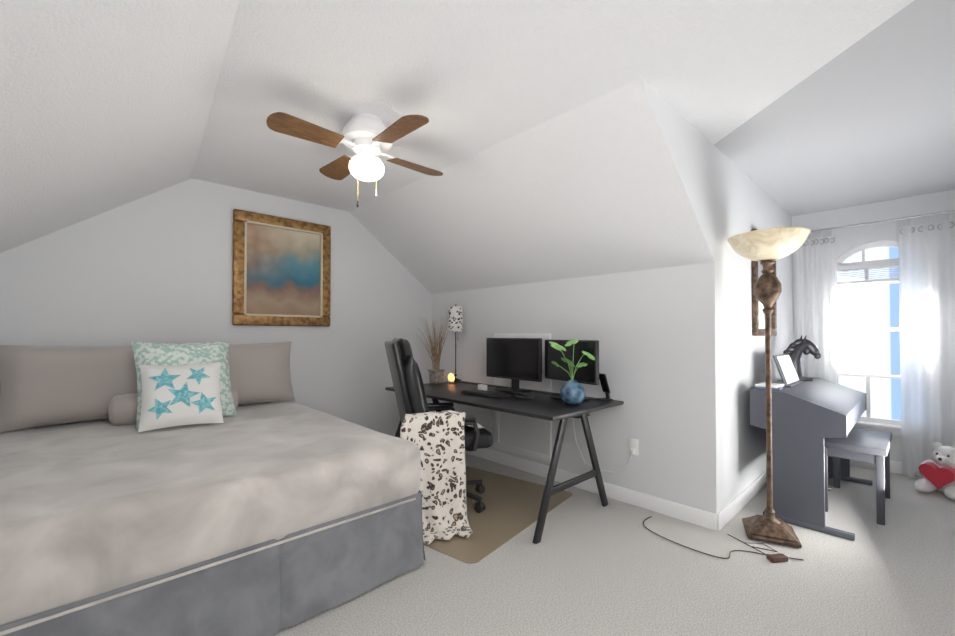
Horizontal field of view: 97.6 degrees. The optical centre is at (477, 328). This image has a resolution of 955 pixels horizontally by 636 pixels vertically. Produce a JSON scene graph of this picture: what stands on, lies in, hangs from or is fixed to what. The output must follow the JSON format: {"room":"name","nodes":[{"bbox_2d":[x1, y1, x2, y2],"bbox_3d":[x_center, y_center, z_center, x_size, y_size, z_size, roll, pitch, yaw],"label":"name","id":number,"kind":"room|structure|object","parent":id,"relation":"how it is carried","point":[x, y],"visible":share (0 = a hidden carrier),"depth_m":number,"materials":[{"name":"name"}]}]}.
{"room":"office","nodes":[
{"label":"office","id":0,"kind":"room"},
{"bbox_2d":[0,0,238,252],"bbox_3d":[-0.991,-0.829,1.190,1.040,0.760,4.760,1,-1,-43],"label":"ceiling","id":1,"kind":"structure","parent":0,"point":[105,105],"depth_m":1.70,"materials":[{"name":"white paint"}]},
{"bbox_2d":[0,178,431,436],"bbox_3d":[-1.769,0.067,3.716,3.390,2.480,0.001,1,-1,-43],"label":"wall","id":2,"kind":"structure","parent":0,"point":[156,267],"depth_m":3.33,"materials":[{"name":"white paint"}]},
{"bbox_2d":[232,209,330,325],"bbox_3d":[-1.721,-0.503,3.738,0.830,0.965,0.041,1,-1,-43],"label":"picture frame","id":3,"kind":"object","parent":2,"relation":"attached to","point":[281,274],"visible":0.96,"depth_m":3.70,"materials":[{"name":"gold metal"}]},
{"bbox_2d":[350,78,713,293],"bbox_3d":[0.122,-0.797,3.442,1.030,0.760,3.010,1,-1,-43],"label":"ceiling","id":4,"kind":"structure","parent":0,"point":[594,187],"depth_m":2.92,"materials":[{"name":"white paint"}]},
{"bbox_2d":[192,0,954,215],"bbox_3d":[0.956,-1.183,3.031,5.188,0.001,4.760,1,-1,-43],"label":"ceiling","id":5,"kind":"structure","parent":0,"point":[467,78],"depth_m":2.03,"materials":[{"name":"white paint"}]},
{"bbox_2d":[266,112,442,206],"bbox_3d":[-0.637,-0.947,2.406,0.809,0.490,0.809,0,-1,2],"label":"ceiling fan","id":6,"kind":"object","parent":5,"relation":"hanging from","point":[368,139],"visible":1,"depth_m":2.31,"materials":[{"name":"white"}]},
{"bbox_2d":[432,262,716,529],"bbox_3d":[0.497,0.448,3.778,0.001,1.720,3.010,1,-1,-43],"label":"wall","id":7,"kind":"structure","parent":0,"point":[652,331],"depth_m":3.09,"materials":[{"name":"white paint"}]},
{"bbox_2d":[494,333,551,462],"bbox_3d":[0.403,0.609,3.859,0.023,1.120,0.680,1,-1,-43],"label":"door","id":8,"kind":"structure","parent":7,"relation":"attached to","point":[527,436],"depth_m":3.81,"materials":[{"name":"white paint"}]},
{"bbox_2d":[572,418,591,465],"label":"cable","id":9,"kind":"object","parent":7,"relation":"attached to","point":[572,418],"depth_m":3.26,"materials":[{"name":"white plastic"}]},
{"bbox_2d":[465,448,715,530],"bbox_3d":[0.491,1.255,3.761,0.016,0.105,3.010,1,-1,-43],"label":"baseboard","id":10,"kind":"structure","parent":7,"relation":"attached to","point":[696,516],"depth_m":3.13,"materials":[{"name":"white"}]},
{"bbox_2d":[600,438,638,472],"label":"electrical outlet","id":11,"kind":"object","parent":7,"relation":"attached to","point":[633,446],"depth_m":3.06,"materials":[{"name":"white plastic"}]},
{"bbox_2d":[273,453,954,635],"bbox_3d":[0.792,1.295,2.842,5.940,0.001,4.760,1,-1,-43],"label":"floor","id":12,"kind":"structure","parent":0,"point":[589,564],"depth_m":2.13,"materials":[{"name":"carpet"}]},
{"bbox_2d":[0,340,424,635],"bbox_3d":[-1.608,0.680,2.411,1.786,1.198,2.046,1,-1,-43],"label":"bed","id":13,"kind":"object","parent":12,"relation":"on","point":[180,492],"visible":1,"depth_m":1.86,"materials":[{"name":"fabric"}]},
{"bbox_2d":[424,466,572,563],"bbox_3d":[-0.112,1.297,3.144,1.220,0.003,1.300,-1,-1,38],"label":"chair mat","id":14,"kind":"object","parent":12,"relation":"on","point":[511,510],"visible":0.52,"depth_m":2.91,"materials":[{"name":"beige plastic"}]},
{"bbox_2d":[385,338,492,543],"bbox_3d":[-0.237,0.681,2.981,0.766,1.221,0.939,0,-1,-18],"label":"office chair","id":15,"kind":"object","parent":14,"relation":"on","point":[446,439],"visible":0.88,"depth_m":2.73,"materials":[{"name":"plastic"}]},
{"bbox_2d":[400,410,483,543],"bbox_3d":[-0.216,0.920,2.894,0.686,0.725,0.767,0,-1,-18],"label":"throw","id":16,"kind":"object","parent":15,"relation":"on","point":[442,438],"depth_m":2.71,"materials":[{"name":"white fabric"}]},
{"bbox_2d":[385,381,623,543],"bbox_3d":[0.087,0.929,3.447,0.941,0.777,1.900,1,-1,-43],"label":"desk","id":17,"kind":"object","parent":12,"relation":"on","point":[542,405],"visible":0.65,"depth_m":2.92,"materials":[{"name":"grey wood"}]},
{"bbox_2d":[416,316,448,383],"bbox_3d":[-0.454,0.209,4.175,0.335,0.679,0.438,1,-1,-43],"label":"potted plant","id":18,"kind":"object","parent":17,"relation":"on","point":[436,374],"visible":1,"depth_m":4.16,"materials":[{"name":"plant"}]},
{"bbox_2d":[448,373,454,382],"bbox_3d":[-0.265,0.502,4.220,0.069,0.096,0.071,1,-1,-43],"label":"salt lamp","id":19,"kind":"object","parent":17,"relation":"on","point":[451,377],"visible":0.98,"depth_m":4.20,"materials":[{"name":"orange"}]},
{"bbox_2d":[448,304,462,381],"bbox_3d":[-0.228,0.150,4.377,0.152,0.804,0.152,1,-1,-43],"label":"desk lamp","id":20,"kind":"object","parent":17,"relation":"on","point":[455,318],"visible":0.9,"depth_m":4.32,"materials":[{"name":"black metal"}]},
{"bbox_2d":[478,384,486,390],"bbox_3d":[0.043,0.516,3.631,0.050,0.050,0.075,1,-1,-43],"label":"box","id":21,"kind":"object","parent":17,"relation":"on","point":[482,387],"visible":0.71,"depth_m":3.61,"materials":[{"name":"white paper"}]},
{"bbox_2d":[461,389,510,397],"bbox_3d":[0.064,0.526,3.376,0.430,0.023,0.130,-1,-1,44],"label":"keyboard","id":22,"kind":"object","parent":17,"relation":"on","point":[487,393],"visible":0.96,"depth_m":3.33,"materials":[{"name":"grey plastic"}]},
{"bbox_2d":[486,338,541,392],"bbox_3d":[0.305,0.314,3.620,0.190,0.456,0.620,1,-1,-43],"label":"monitor","id":23,"kind":"object","parent":17,"relation":"on","point":[515,360],"visible":0.98,"depth_m":3.58,"materials":[{"name":"grey plastic"}]},
{"bbox_2d":[516,391,532,398],"bbox_3d":[0.356,0.511,3.184,0.130,0.049,0.040,0,-1,27],"label":"stapler","id":24,"kind":"object","parent":17,"relation":"on","point":[522,395],"visible":1,"depth_m":3.17,"materials":[{"name":"grey plastic"}]},
{"bbox_2d":[549,339,594,404],"bbox_3d":[0.662,0.305,2.941,0.204,0.454,0.330,1,-1,-43],"label":"vase","id":25,"kind":"object","parent":17,"relation":"on","point":[572,390],"visible":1,"depth_m":2.88,"materials":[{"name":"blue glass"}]},
{"bbox_2d":[545,340,598,400],"bbox_3d":[0.702,0.312,3.169,0.190,0.446,0.560,0,-1,-30],"label":"monitor","id":26,"kind":"object","parent":17,"relation":"on","point":[588,373],"visible":0.62,"depth_m":3.10,"materials":[{"name":"grey plastic"}]},
{"bbox_2d":[597,373,612,400],"bbox_3d":[0.948,0.436,3.111,0.085,0.197,0.085,0,-1,-23],"label":"phone stand","id":27,"kind":"object","parent":17,"relation":"on","point":[604,384],"visible":0.94,"depth_m":3.10,"materials":[{"name":"grey plastic"}]},
{"bbox_2d":[642,516,803,562],"bbox_3d":[1.417,1.276,2.517,0.380,0.028,0.831,1,-1,-43],"label":"cable","id":28,"kind":"object","parent":12,"relation":"on","point":[776,558],"visible":0.98,"depth_m":2.37,"materials":[{"name":"brown plastic"}]},
{"bbox_2d":[727,227,810,547],"bbox_3d":[1.825,0.354,2.619,0.436,1.874,0.436,0,-1,27],"label":"floor lamp","id":29,"kind":"object","parent":12,"relation":"on","point":[766,248],"visible":1,"depth_m":2.58,"materials":[{"name":"brown metal"}]},
{"bbox_2d":[750,353,872,540],"bbox_3d":[2.599,0.752,3.206,1.393,1.094,0.540,1,-1,-43],"label":"digital piano","id":30,"kind":"object","parent":12,"relation":"on","point":[808,417],"visible":0.9,"depth_m":2.77,"materials":[{"name":"painted wood"},{"name":"plastic"}]},
{"bbox_2d":[783,335,820,380],"bbox_3d":[2.731,0.251,3.528,0.323,0.382,0.116,0,-1,2],"label":"statue","id":31,"kind":"object","parent":30,"relation":"on","point":[796,349],"visible":0.77,"depth_m":3.50,"materials":[{"name":"grey metal"}]},
{"bbox_2d":[824,428,891,525],"bbox_3d":[2.801,1.048,3.090,0.720,0.500,0.360,1,-1,-43],"label":"piano bench","id":32,"kind":"object","parent":12,"relation":"on","point":[866,445],"visible":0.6,"depth_m":2.91,"materials":[{"name":"grey wood"}]},
{"bbox_2d":[915,442,954,499],"bbox_3d":[3.639,1.103,3.251,0.318,0.393,0.337,0,-1,-18],"label":"teddy bear","id":33,"kind":"object","parent":12,"relation":"on","point":[940,476],"visible":1,"depth_m":3.23},
{"bbox_2d":[641,79,792,512],"bbox_3d":[2.028,0.059,3.159,3.430,2.480,0.001,1,-1,-43],"label":"wall","id":34,"kind":"structure","parent":0,"point":[728,197],"depth_m":2.93,"materials":[{"name":"white paint"}]},
{"bbox_2d":[717,471,766,530],"bbox_3d":[2.408,1.252,3.489,2.400,0.105,0.016,1,-1,-43],"label":"baseboard","id":35,"kind":"structure","parent":34,"relation":"attached to","point":[726,514],"depth_m":2.97,"materials":[{"name":"white"}]},
{"bbox_2d":[751,229,776,335],"bbox_3d":[2.400,-0.356,3.491,0.660,0.840,0.035,1,-1,-43],"label":"framed picture","id":36,"kind":"object","parent":34,"relation":"attached to","point":[758,321],"visible":0.35,"depth_m":3.31,"materials":[{"name":"brown metal"}]},
{"bbox_2d":[792,189,954,461],"bbox_3d":[3.756,0.069,3.826,0.001,2.480,1.400,1,-1,-43],"label":"wall","id":37,"kind":"structure","parent":0,"point":[848,238],"depth_m":3.89,"materials":[{"name":"white paint"}]},
{"bbox_2d":[835,240,900,425],"bbox_3d":[3.751,0.040,3.904,0.100,1.700,0.680,1,-1,-43],"label":"window","id":38,"kind":"structure","parent":37,"relation":"in","point":[867,329],"depth_m":3.96,"materials":[{"name":"white"}]},
{"bbox_2d":[837,262,898,284],"bbox_3d":[3.740,-0.515,3.902,0.040,0.269,0.585,1,-1,-43],"label":"window blinds","id":39,"kind":"object","parent":38,"relation":"attached to","point":[863,267],"visible":0.6,"depth_m":3.93,"materials":[{"name":"white plastic"}]},
{"bbox_2d":[794,210,954,477],"bbox_3d":[3.692,0.154,3.781,0.141,2.269,1.344,1,-1,-43],"label":"curtains","id":40,"kind":"object","parent":37,"relation":"attached to","point":[927,307],"visible":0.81,"depth_m":3.62,"materials":[{"name":"white fabric"}]},
{"bbox_2d":[853,421,900,435],"bbox_3d":[3.733,0.930,3.874,0.150,0.088,0.780,1,-1,-43],"label":"window sill","id":41,"kind":"structure","parent":37,"relation":"attached to","point":[894,430],"depth_m":3.84,"materials":[{"name":"white"}]},
{"bbox_2d":[850,460,923,477],"bbox_3d":[3.750,1.256,3.804,0.016,0.105,1.400,1,-1,-43],"label":"baseboard","id":42,"kind":"structure","parent":37,"relation":"attached to","point":[895,466],"depth_m":3.87,"materials":[{"name":"white"}]},
{"label":"outside","id":43,"kind":"structure","parent":0,"visible":0},
{"bbox_2d":[837,247,900,419],"bbox_3d":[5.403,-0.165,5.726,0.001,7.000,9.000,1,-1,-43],"label":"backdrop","id":44,"kind":"structure","parent":43,"point":[885,397],"depth_m":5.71,"materials":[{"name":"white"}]}
]}

